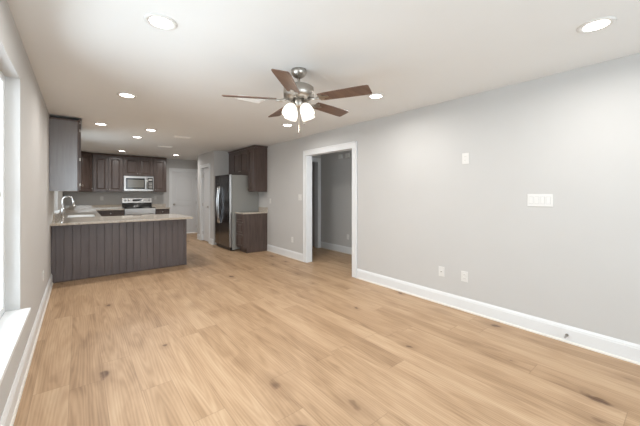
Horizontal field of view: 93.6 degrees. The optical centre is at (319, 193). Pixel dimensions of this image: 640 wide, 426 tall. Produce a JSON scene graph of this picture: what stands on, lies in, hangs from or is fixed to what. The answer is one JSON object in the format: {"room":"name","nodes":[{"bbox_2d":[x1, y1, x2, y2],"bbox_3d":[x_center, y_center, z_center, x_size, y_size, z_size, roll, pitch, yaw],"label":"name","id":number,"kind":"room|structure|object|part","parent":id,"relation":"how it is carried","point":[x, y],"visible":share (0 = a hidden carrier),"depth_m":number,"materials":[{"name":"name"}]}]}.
{"room":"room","nodes":[
{"label":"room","id":0,"kind":"room"},
{"bbox_2d":[0,0,62,419],"bbox_3d":[-3.079,0.120,3.203,0.150,2.440,12.250,0,0,-39],"label":"wall","id":1,"kind":"structure","parent":0,"point":[30,204],"depth_m":2.28,"materials":[{"name":"beige paint"}]},
{"bbox_2d":[0,70,30,384],"bbox_3d":[-1.521,0.019,1.318,0.190,1.639,1.960,0,0,-39],"label":"window","id":2,"kind":"structure","parent":1,"relation":"in","point":[12,323],"depth_m":2.01,"materials":[{"name":"white paint"}]},
{"bbox_3d":[-1.572,0.006,1.278,0.060,1.613,1.960,0,0,-39],"label":"frame","id":3,"kind":"part","parent":2,"relation":"part of","materials":[{"name":"white paint"}]},
{"bbox_3d":[-1.497,0.826,1.337,0.129,0.026,1.959,0,0,-39],"label":"sill","id":4,"kind":"part","parent":2,"relation":"part of","materials":[{"name":"white paint"}]},
{"bbox_2d":[0,274,52,425],"bbox_3d":[-1.570,1.265,1.464,0.026,0.150,7.650,0,0,-39],"label":"baseboard","id":5,"kind":"structure","parent":1,"relation":"attached to","point":[12,404],"depth_m":2.16,"materials":[{"name":"white paint"}]},
{"bbox_2d":[49,117,82,190],"bbox_3d":[-3.919,-0.557,4.672,0.376,1.055,1.008,0,0,-39],"label":"upper cabinet","id":6,"kind":"object","parent":1,"relation":"attached to","point":[64,134],"visible":0.99,"depth_m":4.27,"materials":[{"name":"grey wood"}]},
{"bbox_3d":[-3.822,-0.537,4.754,0.020,1.015,1.000,0,0,-39],"label":"frame","id":7,"kind":"part","parent":6,"relation":"part of","materials":[{"name":"brown wood"}]},
{"bbox_3d":[-3.657,-0.532,4.579,0.019,0.961,0.476,0,0,-39],"label":"door","id":8,"kind":"part","parent":6,"relation":"part of","materials":[{"name":"brown wood"}]},
{"bbox_2d":[52,204,121,220],"bbox_3d":[-4.998,0.385,6.759,1.306,0.100,4.299,0,0,-39],"label":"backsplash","id":9,"kind":"structure","parent":1,"relation":"attached to","point":[55,215],"depth_m":8.32,"materials":[{"name":"stone"}]},
{"bbox_2d":[63,158,197,207],"bbox_3d":[-5.440,0.120,9.238,4.021,2.440,0.120,0,0,-39],"label":"wall","id":10,"kind":"structure","parent":0,"point":[80,198],"depth_m":8.90,"materials":[{"name":"beige paint"}]},
{"bbox_2d":[62,151,92,191],"bbox_3d":[-6.410,-0.557,7.978,0.630,1.055,0.630,0,0,-39],"label":"upper cabinet","id":11,"kind":"object","parent":10,"relation":"attached to","point":[86,157],"visible":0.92,"depth_m":7.97,"materials":[{"name":"brown wood"}]},
{"bbox_3d":[-6.196,-0.532,7.953,0.019,0.961,0.377,0,0,7],"label":"door","id":12,"kind":"part","parent":11,"relation":"part of","materials":[{"name":"brown wood"}]},
{"bbox_2d":[92,153,122,191],"bbox_3d":[-5.987,-0.557,8.481,0.697,1.055,0.375,0,0,-39],"label":"upper cabinet","id":13,"kind":"object","parent":10,"relation":"attached to","point":[107,169],"visible":1,"depth_m":8.35,"materials":[{"name":"brown wood"}]},
{"bbox_3d":[-6.025,-0.530,8.263,0.330,0.966,0.019,0,0,-39],"label":"door","id":14,"kind":"part","parent":13,"relation":"part of","materials":[{"name":"brown wood"}]},
{"bbox_3d":[-5.892,-1.065,8.363,0.697,0.040,0.030,0,0,-39],"label":"crown moulding","id":15,"kind":"part","parent":13,"relation":"part of","materials":[{"name":"brown wood"}]},
{"bbox_3d":[-5.765,-0.530,8.472,0.330,0.966,0.019,0,0,-39],"label":"door","id":16,"kind":"part","parent":13,"relation":"part of","materials":[{"name":"brown wood"}]},
{"bbox_2d":[123,155,152,176],"bbox_3d":[-5.416,-0.790,8.939,0.762,0.590,0.375,0,0,-39],"label":"upper cabinet","id":17,"kind":"object","parent":10,"relation":"attached to","point":[132,165],"visible":0.98,"depth_m":8.80,"materials":[{"name":"brown wood"}]},
{"bbox_3d":[-5.468,-0.762,8.710,0.362,0.501,0.019,0,0,-39],"label":"door","id":18,"kind":"part","parent":17,"relation":"part of","materials":[{"name":"brown wood"}]},
{"bbox_3d":[-5.322,-1.065,8.821,0.762,0.040,0.030,0,0,-39],"label":"crown moulding","id":19,"kind":"part","parent":17,"relation":"part of","materials":[{"name":"brown wood"}]},
{"bbox_2d":[123,176,153,190],"bbox_3d":[-5.388,-0.276,8.903,0.754,0.432,0.464,0,0,-39],"label":"microwave","id":20,"kind":"object","parent":17,"relation":"attached to","point":[130,183],"visible":0.99,"depth_m":8.74,"materials":[{"name":"silver metal"}]},
{"bbox_3d":[-5.051,-0.278,8.944,0.140,0.335,0.025,0,0,-39],"label":"control panel","id":21,"kind":"part","parent":20,"relation":"part of","materials":[{"name":"black glass"}]},
{"bbox_3d":[-5.182,-0.762,8.940,0.362,0.501,0.019,0,0,-39],"label":"door","id":22,"kind":"part","parent":17,"relation":"part of","materials":[{"name":"brown wood"}]},
{"bbox_2d":[151,157,166,191],"bbox_3d":[-4.977,-0.557,9.292,0.361,1.055,0.375,0,0,-39],"label":"upper cabinet","id":23,"kind":"object","parent":10,"relation":"attached to","point":[159,164],"visible":0.98,"depth_m":9.16,"materials":[{"name":"brown wood"}]},
{"bbox_3d":[-4.885,-0.530,9.178,0.327,0.966,0.019,0,0,-39],"label":"door","id":24,"kind":"part","parent":23,"relation":"part of","materials":[{"name":"brown wood"}]},
{"bbox_2d":[152,204,165,206],"bbox_3d":[-5.072,0.385,9.443,0.399,0.100,0.020,0,0,-39],"label":"backsplash","id":25,"kind":"structure","parent":10,"relation":"attached to","point":[153,205],"depth_m":9.44,"materials":[{"name":"stone"}]},
{"bbox_2d":[169,168,197,232],"bbox_3d":[-4.508,0.267,9.970,0.944,2.147,0.146,0,0,-39],"label":"trim","id":26,"kind":"structure","parent":10,"relation":"attached to","point":[170,169],"depth_m":9.89,"materials":[{"name":"white paint"}]},
{"bbox_3d":[-4.802,0.267,9.657,0.092,2.147,0.026,0,0,-39],"label":"casing","id":27,"kind":"part","parent":26,"relation":"part of","materials":[{"name":"white paint"}]},
{"bbox_3d":[-4.470,-0.761,9.923,0.944,0.092,0.026,0,0,-39],"label":"head casing","id":28,"kind":"part","parent":26,"relation":"part of","materials":[{"name":"white paint"}]},
{"bbox_3d":[-4.138,0.267,10.190,0.092,2.147,0.026,0,0,-39],"label":"casing","id":29,"kind":"part","parent":26,"relation":"part of","materials":[{"name":"white paint"}]},
{"bbox_2d":[172,171,195,232],"bbox_3d":[-4.485,0.308,9.947,0.761,2.040,0.101,0,0,-39],"label":"door","id":30,"kind":"structure","parent":10,"relation":"in","point":[183,183],"depth_m":9.98,"materials":[{"name":"paint"}]},
{"bbox_2d":[198,151,228,244],"bbox_3d":[-2.884,0.120,8.502,0.715,2.440,1.330,0,0,-39],"label":"wall","id":31,"kind":"structure","parent":0,"point":[218,160],"depth_m":7.89,"materials":[{"name":"beige paint"}]},
{"bbox_2d":[200,163,209,242],"bbox_3d":[-3.127,0.274,8.293,0.126,2.132,0.804,0,0,-39],"label":"trim","id":32,"kind":"structure","parent":31,"relation":"attached to","point":[203,166],"depth_m":8.51,"materials":[{"name":"white paint"}]},
{"bbox_3d":[-3.389,0.274,8.539,0.026,2.132,0.092,0,0,-39],"label":"casing","id":33,"kind":"part","parent":32,"relation":"part of","materials":[{"name":"white paint"}]},
{"bbox_3d":[-3.166,-0.746,8.262,0.026,0.092,0.804,0,0,-39],"label":"head casing","id":34,"kind":"part","parent":32,"relation":"part of","materials":[{"name":"white paint"}]},
{"bbox_3d":[-2.943,0.274,7.984,0.026,2.132,0.092,0,0,-39],"label":"casing","id":35,"kind":"part","parent":32,"relation":"part of","materials":[{"name":"white paint"}]},
{"bbox_2d":[203,168,207,240],"bbox_3d":[-3.139,0.316,8.288,0.101,2.025,0.621,0,0,-39],"label":"door","id":36,"kind":"structure","parent":31,"relation":"in","point":[205,170],"depth_m":8.39,"materials":[{"name":"paint"}]},
{"bbox_2d":[7,0,639,160],"bbox_3d":[-0.992,-1.150,4.910,5.800,0.100,12.700,0,0,-39],"label":"ceiling","id":37,"kind":"structure","parent":0,"point":[416,54],"depth_m":2.40,"materials":[{"name":"paint"}]},
{"bbox_2d":[93,123,107,125],"bbox_3d":[-3.487,-1.096,4.784,0.194,0.008,0.194,0,0,-39],"label":"recessed light","id":38,"kind":"object","parent":37,"relation":"in","point":[101,124],"visible":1,"depth_m":4.79,"materials":[{"name":"white"}]},
{"bbox_2d":[116,92,136,97],"bbox_3d":[-2.169,-1.096,3.375,0.194,0.008,0.194,0,0,-39],"label":"recessed light","id":39,"kind":"object","parent":37,"relation":"in","point":[121,94],"visible":1,"depth_m":3.37,"materials":[{"name":"white plastic"}]},
{"bbox_2d":[144,13,177,30],"bbox_3d":[-1.022,-1.096,1.931,0.194,0.008,0.194,0,0,-39],"label":"recessed light","id":40,"kind":"object","parent":37,"relation":"in","point":[156,20],"visible":1,"depth_m":1.92,"materials":[{"name":"white plastic"}]},
{"bbox_2d":[173,135,190,138],"bbox_3d":[-2.706,-1.093,5.892,0.310,0.014,0.156,0,0,-39],"label":"ceiling vent","id":41,"kind":"object","parent":37,"relation":"in","point":[174,135],"visible":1,"depth_m":5.88,"materials":[{"name":"metal"}]},
{"bbox_2d":[235,95,264,103],"bbox_3d":[-0.818,-1.093,3.511,0.310,0.014,0.156,0,0,-39],"label":"ceiling vent","id":42,"kind":"object","parent":37,"relation":"in","point":[258,101],"visible":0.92,"depth_m":3.51,"materials":[{"name":"metal"}]},
{"bbox_2d":[222,67,371,133],"bbox_3d":[-0.182,-0.815,2.721,1.261,0.570,1.268,0,0,-39],"label":"ceiling fan","id":43,"kind":"object","parent":37,"relation":"hanging from","point":[299,93],"visible":1,"depth_m":2.59,"materials":[{"name":"brown wood"}]},
{"bbox_3d":[-0.609,-0.832,2.609,0.455,0.037,0.134,0,0,-11],"label":"blade","id":44,"kind":"part","parent":43,"relation":"part of","materials":[{"name":"brown wood"}]},
{"bbox_3d":[-0.395,-0.832,3.063,0.134,0.037,0.455,0,0,-29],"label":"blade","id":45,"kind":"part","parent":43,"relation":"part of","materials":[{"name":"brown wood"}]},
{"bbox_3d":[-0.243,-0.832,2.264,0.134,0.037,0.455,0,0,7],"label":"blade","id":46,"kind":"part","parent":43,"relation":"part of","materials":[{"name":"brown wood"}]},
{"bbox_3d":[-0.266,-0.719,2.611,0.131,0.132,0.119,0,0,-39],"label":"lamp shade","id":47,"kind":"part","parent":43,"relation":"part of","materials":[{"name":"white glass"}]},
{"bbox_3d":[-0.266,-0.719,2.765,0.119,0.132,0.131,0,0,-39],"label":"lamp shade","id":48,"kind":"part","parent":43,"relation":"part of","materials":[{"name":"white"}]},
{"bbox_3d":[-0.112,-0.719,2.612,0.119,0.132,0.131,0,0,-39],"label":"lamp shade","id":49,"kind":"part","parent":43,"relation":"part of","materials":[{"name":"white glass"}]},
{"bbox_3d":[-0.113,-0.719,2.765,0.131,0.132,0.119,0,0,-39],"label":"lamp shade","id":50,"kind":"part","parent":43,"relation":"part of","materials":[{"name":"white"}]},
{"bbox_3d":[0.104,-0.832,2.999,0.134,0.037,0.455,0,0,43],"label":"blade","id":51,"kind":"part","parent":43,"relation":"part of","materials":[{"name":"brown wood"}]},
{"bbox_3d":[0.197,-0.832,2.506,0.455,0.037,0.134,0,0,25],"label":"blade","id":52,"kind":"part","parent":43,"relation":"part of","materials":[{"name":"brown wood"}]},
{"bbox_2d":[367,93,384,98],"bbox_3d":[0.635,-1.096,3.405,0.194,0.008,0.194,0,0,-39],"label":"recessed light","id":53,"kind":"object","parent":37,"relation":"in","point":[374,95],"visible":1,"depth_m":3.40,"materials":[{"name":"white plastic"}]},
{"bbox_2d":[577,16,616,32],"bbox_3d":[1.806,-1.096,1.966,0.194,0.008,0.194,0,0,-39],"label":"recessed light","id":54,"kind":"object","parent":37,"relation":"in","point":[594,25],"visible":1,"depth_m":1.95,"materials":[{"name":"white plastic"}]},
{"bbox_2d":[13,232,639,425],"bbox_3d":[-0.992,1.390,4.910,5.800,0.100,12.700,0,0,-39],"label":"floor","id":55,"kind":"structure","parent":0,"point":[223,337],"depth_m":2.45,"materials":[{"name":"brown wood"}]},
{"bbox_2d":[97,210,123,215],"bbox_3d":[-6.139,0.904,8.182,1.305,0.872,0.650,0,0,-39],"label":"base cabinet","id":56,"kind":"object","parent":55,"relation":"on","point":[107,212],"visible":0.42,"depth_m":8.19,"materials":[{"name":"brown wood"}]},
{"bbox_2d":[51,219,186,282],"bbox_3d":[-3.527,0.904,5.402,1.901,0.872,0.941,0,0,-39],"label":"base cabinet","id":57,"kind":"object","parent":55,"relation":"on","point":[83,251],"visible":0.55,"depth_m":4.94,"materials":[{"name":"brown wood"}]},
{"bbox_3d":[-3.962,0.904,4.463,0.041,0.871,0.018,0,0,-39],"label":"corner post","id":58,"kind":"part","parent":57,"relation":"part of","materials":[{"name":"brown wood"}]},
{"bbox_2d":[50,204,192,225],"bbox_3d":[-4.583,0.402,6.753,1.945,0.133,4.827,0,0,-39],"label":"countertop","id":59,"kind":"structure","parent":57,"relation":"on","point":[57,220],"depth_m":5.36,"materials":[{"name":"stone"}]},
{"bbox_2d":[59,196,75,216],"bbox_3d":[-4.705,0.242,5.575,0.111,0.386,0.258,0,0,30],"label":"kitchen faucet","id":60,"kind":"object","parent":59,"relation":"on","point":[73,201],"visible":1,"depth_m":5.55,"materials":[{"name":"silver metal"}]},
{"bbox_3d":[-4.694,0.172,5.593,0.169,0.246,0.025,0,0,-39],"label":"spout","id":61,"kind":"part","parent":60,"relation":"part of","materials":[{"name":"silver metal"}]},
{"bbox_2d":[67,215,94,217],"bbox_3d":[-4.573,0.532,5.754,0.410,0.184,0.740,0,0,-39],"label":"sink","id":62,"kind":"object","parent":59,"relation":"in","point":[68,216],"visible":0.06,"depth_m":6.03,"materials":[{"name":"metal"}]},
{"bbox_3d":[-2.515,0.904,5.625,0.032,0.871,0.018,0,0,-39],"label":"corner post","id":63,"kind":"part","parent":57,"relation":"part of","materials":[{"name":"brown wood"}]},
{"bbox_2d":[122,198,154,215],"bbox_3d":[-5.311,0.740,8.807,0.758,1.200,0.710,0,0,-39],"label":"range","id":64,"kind":"object","parent":55,"relation":"on","point":[132,206],"visible":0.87,"depth_m":8.80,"materials":[{"name":"silver metal"}]},
{"bbox_2d":[123,207,154,208],"bbox_3d":[-5.304,0.427,8.799,0.758,0.014,0.535,0,0,-39],"label":"cooktop","id":65,"kind":"object","parent":64,"relation":"in","point":[123,207],"depth_m":8.75,"materials":[{"name":"black glass"}]},
{"bbox_3d":[-5.133,0.818,8.587,0.752,0.545,0.030,0,0,-39],"label":"oven door","id":66,"kind":"part","parent":64,"relation":"part of","materials":[{"name":"silver metal"}]},
{"bbox_2d":[155,209,168,213],"bbox_3d":[-4.880,0.904,9.193,0.384,0.872,0.650,0,0,-39],"label":"base cabinet","id":67,"kind":"object","parent":55,"relation":"on","point":[157,211],"visible":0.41,"depth_m":8.96,"materials":[{"name":"brown wood"}]},
{"bbox_2d":[152,204,169,208],"bbox_3d":[-4.878,0.402,9.202,0.399,0.133,0.639,0,0,-39],"label":"countertop","id":68,"kind":"structure","parent":67,"relation":"on","point":[157,206],"depth_m":9.35,"materials":[{"name":"stone"}]},
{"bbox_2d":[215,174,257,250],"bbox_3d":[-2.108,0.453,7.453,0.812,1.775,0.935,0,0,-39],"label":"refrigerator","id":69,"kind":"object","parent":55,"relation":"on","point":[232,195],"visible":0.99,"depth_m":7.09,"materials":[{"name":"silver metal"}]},
{"bbox_3d":[-2.506,0.280,7.368,0.085,0.908,0.030,0,0,-39],"label":"door handle","id":70,"kind":"part","parent":69,"relation":"part of","materials":[{"name":"silver metal"}]},
{"bbox_2d":[236,213,266,252],"bbox_3d":[-1.586,0.904,6.972,0.603,0.872,0.390,0,0,-39],"label":"base cabinet","id":71,"kind":"object","parent":55,"relation":"on","point":[251,229],"visible":0.99,"depth_m":6.80,"materials":[{"name":"brown wood"}]},
{"bbox_3d":[-1.813,1.073,6.790,0.019,0.281,0.356,0,0,-39],"label":"drawer","id":72,"kind":"part","parent":71,"relation":"part of","materials":[{"name":"brown wood"}]},
{"bbox_3d":[-1.813,0.785,6.790,0.019,0.266,0.356,0,0,-39],"label":"drawer","id":73,"kind":"part","parent":71,"relation":"part of","materials":[{"name":"brown wood"}]},
{"bbox_3d":[-1.813,0.560,6.790,0.019,0.156,0.356,0,0,-39],"label":"drawer","id":74,"kind":"part","parent":71,"relation":"part of","materials":[{"name":"brown wood"}]},
{"bbox_2d":[235,207,267,213],"bbox_3d":[-1.590,0.401,6.965,0.619,0.132,0.427,0,0,-39],"label":"countertop","id":75,"kind":"structure","parent":71,"relation":"on","point":[260,209],"depth_m":6.99,"materials":[{"name":"stone"}]},
{"bbox_2d":[312,150,351,247],"bbox_3d":[0.456,0.120,6.957,0.120,2.440,6.120,0,0,-39],"label":"wall","id":76,"kind":"structure","parent":0,"point":[336,174],"depth_m":6.98,"materials":[{"name":"beige paint"}]},
{"bbox_2d":[321,242,351,254],"bbox_3d":[1.125,1.265,6.006,0.026,0.150,3.560,0,0,-39],"label":"baseboard","id":77,"kind":"structure","parent":76,"relation":"attached to","point":[348,250],"depth_m":6.91,"materials":[{"name":"white paint"}]},
{"bbox_2d":[258,53,639,344],"bbox_3d":[-0.048,0.120,5.636,0.120,2.440,12.250,0,0,-39],"label":"wall","id":78,"kind":"structure","parent":0,"point":[573,136],"depth_m":3.04,"materials":[{"name":"beige paint"}]},
{"bbox_2d":[228,147,248,175],"bbox_3d":[-1.950,-0.750,7.617,0.365,0.670,1.208,0,0,-39],"label":"upper cabinet","id":79,"kind":"object","parent":78,"relation":"attached to","point":[238,159],"visible":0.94,"depth_m":7.45,"materials":[{"name":"brown wood"}]},
{"bbox_3d":[-2.321,-0.748,7.865,0.004,0.575,0.340,0,0,-39],"label":"filler panel","id":80,"kind":"part","parent":79,"relation":"part of","materials":[{"name":"brown wood"}]},
{"bbox_3d":[-2.083,-0.740,7.557,0.019,0.546,0.416,0,0,-39],"label":"door","id":81,"kind":"part","parent":79,"relation":"part of","materials":[{"name":"brown wood"}]},
{"bbox_3d":[-2.065,-1.065,7.525,0.030,0.040,1.208,0,0,-39],"label":"crown moulding","id":82,"kind":"part","parent":79,"relation":"part of","materials":[{"name":"brown wood"}]},
{"bbox_3d":[-1.821,-0.740,7.230,0.019,0.546,0.414,0,0,-39],"label":"door","id":83,"kind":"part","parent":79,"relation":"part of","materials":[{"name":"brown wood"}]},
{"bbox_2d":[247,145,267,191],"bbox_3d":[-1.462,-0.557,7.008,0.365,1.055,0.350,0,0,-39],"label":"upper cabinet","id":84,"kind":"object","parent":78,"relation":"attached to","point":[257,154],"visible":1,"depth_m":6.91,"materials":[{"name":"brown wood"}]},
{"bbox_3d":[-1.581,-0.530,6.932,0.019,0.966,0.294,0,0,-39],"label":"door","id":85,"kind":"part","parent":84,"relation":"part of","materials":[{"name":"brown wood"}]},
{"bbox_3d":[-1.453,-1.065,7.014,0.344,0.040,0.350,0,0,-39],"label":"crown moulding","id":86,"kind":"part","parent":84,"relation":"part of","materials":[{"name":"brown wood"}]},
{"bbox_2d":[258,207,267,211],"bbox_3d":[-1.357,0.385,7.153,0.020,0.100,0.425,0,0,-39],"label":"backsplash","id":87,"kind":"structure","parent":78,"relation":"attached to","point":[265,209],"depth_m":7.11,"materials":[{"name":"stone"}]},
{"bbox_2d":[267,244,302,261],"bbox_3d":[-0.774,1.265,6.424,0.026,0.150,1.441,0,0,-39],"label":"baseboard","id":88,"kind":"structure","parent":78,"relation":"attached to","point":[281,251],"depth_m":6.37,"materials":[{"name":"white paint"}]},
{"bbox_3d":[-0.780,1.331,6.419,0.010,0.018,1.441,0,0,-39],"label":"shoe moulding","id":89,"kind":"part","parent":88,"relation":"part of","materials":[{"name":"paint"}]},
{"bbox_2d":[303,141,356,277],"bbox_3d":[0.174,0.259,5.338,0.146,2.162,1.437,0,0,-39],"label":"trim","id":90,"kind":"structure","parent":78,"relation":"attached to","point":[307,154],"depth_m":5.72,"materials":[{"name":"white paint"}]},
{"bbox_3d":[-0.290,0.259,5.821,0.026,2.162,0.102,0,0,-39],"label":"casing","id":91,"kind":"part","parent":90,"relation":"part of","materials":[{"name":"white paint"}]},
{"bbox_3d":[0.128,-0.771,5.300,0.026,0.102,1.437,0,0,-39],"label":"head casing","id":92,"kind":"part","parent":90,"relation":"part of","materials":[{"name":"white paint"}]},
{"bbox_3d":[0.545,0.259,4.779,0.026,2.162,0.102,0,0,-39],"label":"casing","id":93,"kind":"part","parent":90,"relation":"part of","materials":[{"name":"white paint"}]},
{"bbox_2d":[439,266,443,276],"bbox_3d":[1.469,0.949,3.638,0.015,0.118,0.074,0,0,-39],"label":"wall outlet","id":94,"kind":"object","parent":78,"relation":"attached to","point":[441,269],"visible":1,"depth_m":3.64,"materials":[{"name":"white plastic"}]},
{"bbox_2d":[461,271,467,281],"bbox_3d":[1.645,0.950,3.422,0.009,0.118,0.078,0,0,-39],"label":"wall outlet","id":95,"kind":"object","parent":78,"relation":"attached to","point":[464,275],"visible":1,"depth_m":3.42,"materials":[{"name":"white plastic"}]},
{"bbox_2d":[462,153,468,163],"bbox_3d":[1.652,-0.393,3.414,0.009,0.125,0.078,0,0,-39],"label":"wall outlet","id":96,"kind":"object","parent":78,"relation":"attached to","point":[465,156],"visible":1,"depth_m":3.41,"materials":[{"name":"white plastic"}]},
{"bbox_2d":[356,269,639,364],"bbox_3d":[2.154,1.265,2.776,0.026,0.150,5.033,0,0,-39],"label":"baseboard","id":97,"kind":"structure","parent":78,"relation":"attached to","point":[610,346],"depth_m":2.98,"materials":[{"name":"white paint"}]},
{"bbox_2d":[527,194,552,206],"bbox_3d":[2.094,0.070,2.862,0.011,0.114,0.199,0,0,-39],"label":"light switch","id":98,"kind":"object","parent":78,"relation":"attached to","point":[543,200],"visible":1,"depth_m":2.85,"materials":[{"name":"white plastic"}]},
{"bbox_3d":[-0.445,0.120,7.105,1.100,2.440,0.120,0,0,-39],"label":"wall","id":99,"kind":"structure","parent":0,"visible":0},
{"bbox_2d":[312,158,320,247],"bbox_3d":[-0.404,0.244,7.122,0.989,2.192,0.146,0,0,-39],"label":"trim","id":100,"kind":"structure","parent":99,"relation":"attached to","point":[317,161],"depth_m":7.35,"materials":[{"name":"white paint"}]},
{"bbox_3d":[-0.366,-0.806,7.075,0.989,0.092,0.026,0,0,-39],"label":"head casing","id":101,"kind":"part","parent":100,"relation":"part of","materials":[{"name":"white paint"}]},
{"bbox_3d":[-0.017,0.244,7.356,0.092,2.192,0.026,0,0,-39],"label":"casing","id":102,"kind":"part","parent":100,"relation":"part of","materials":[{"name":"white paint"}]}
]}

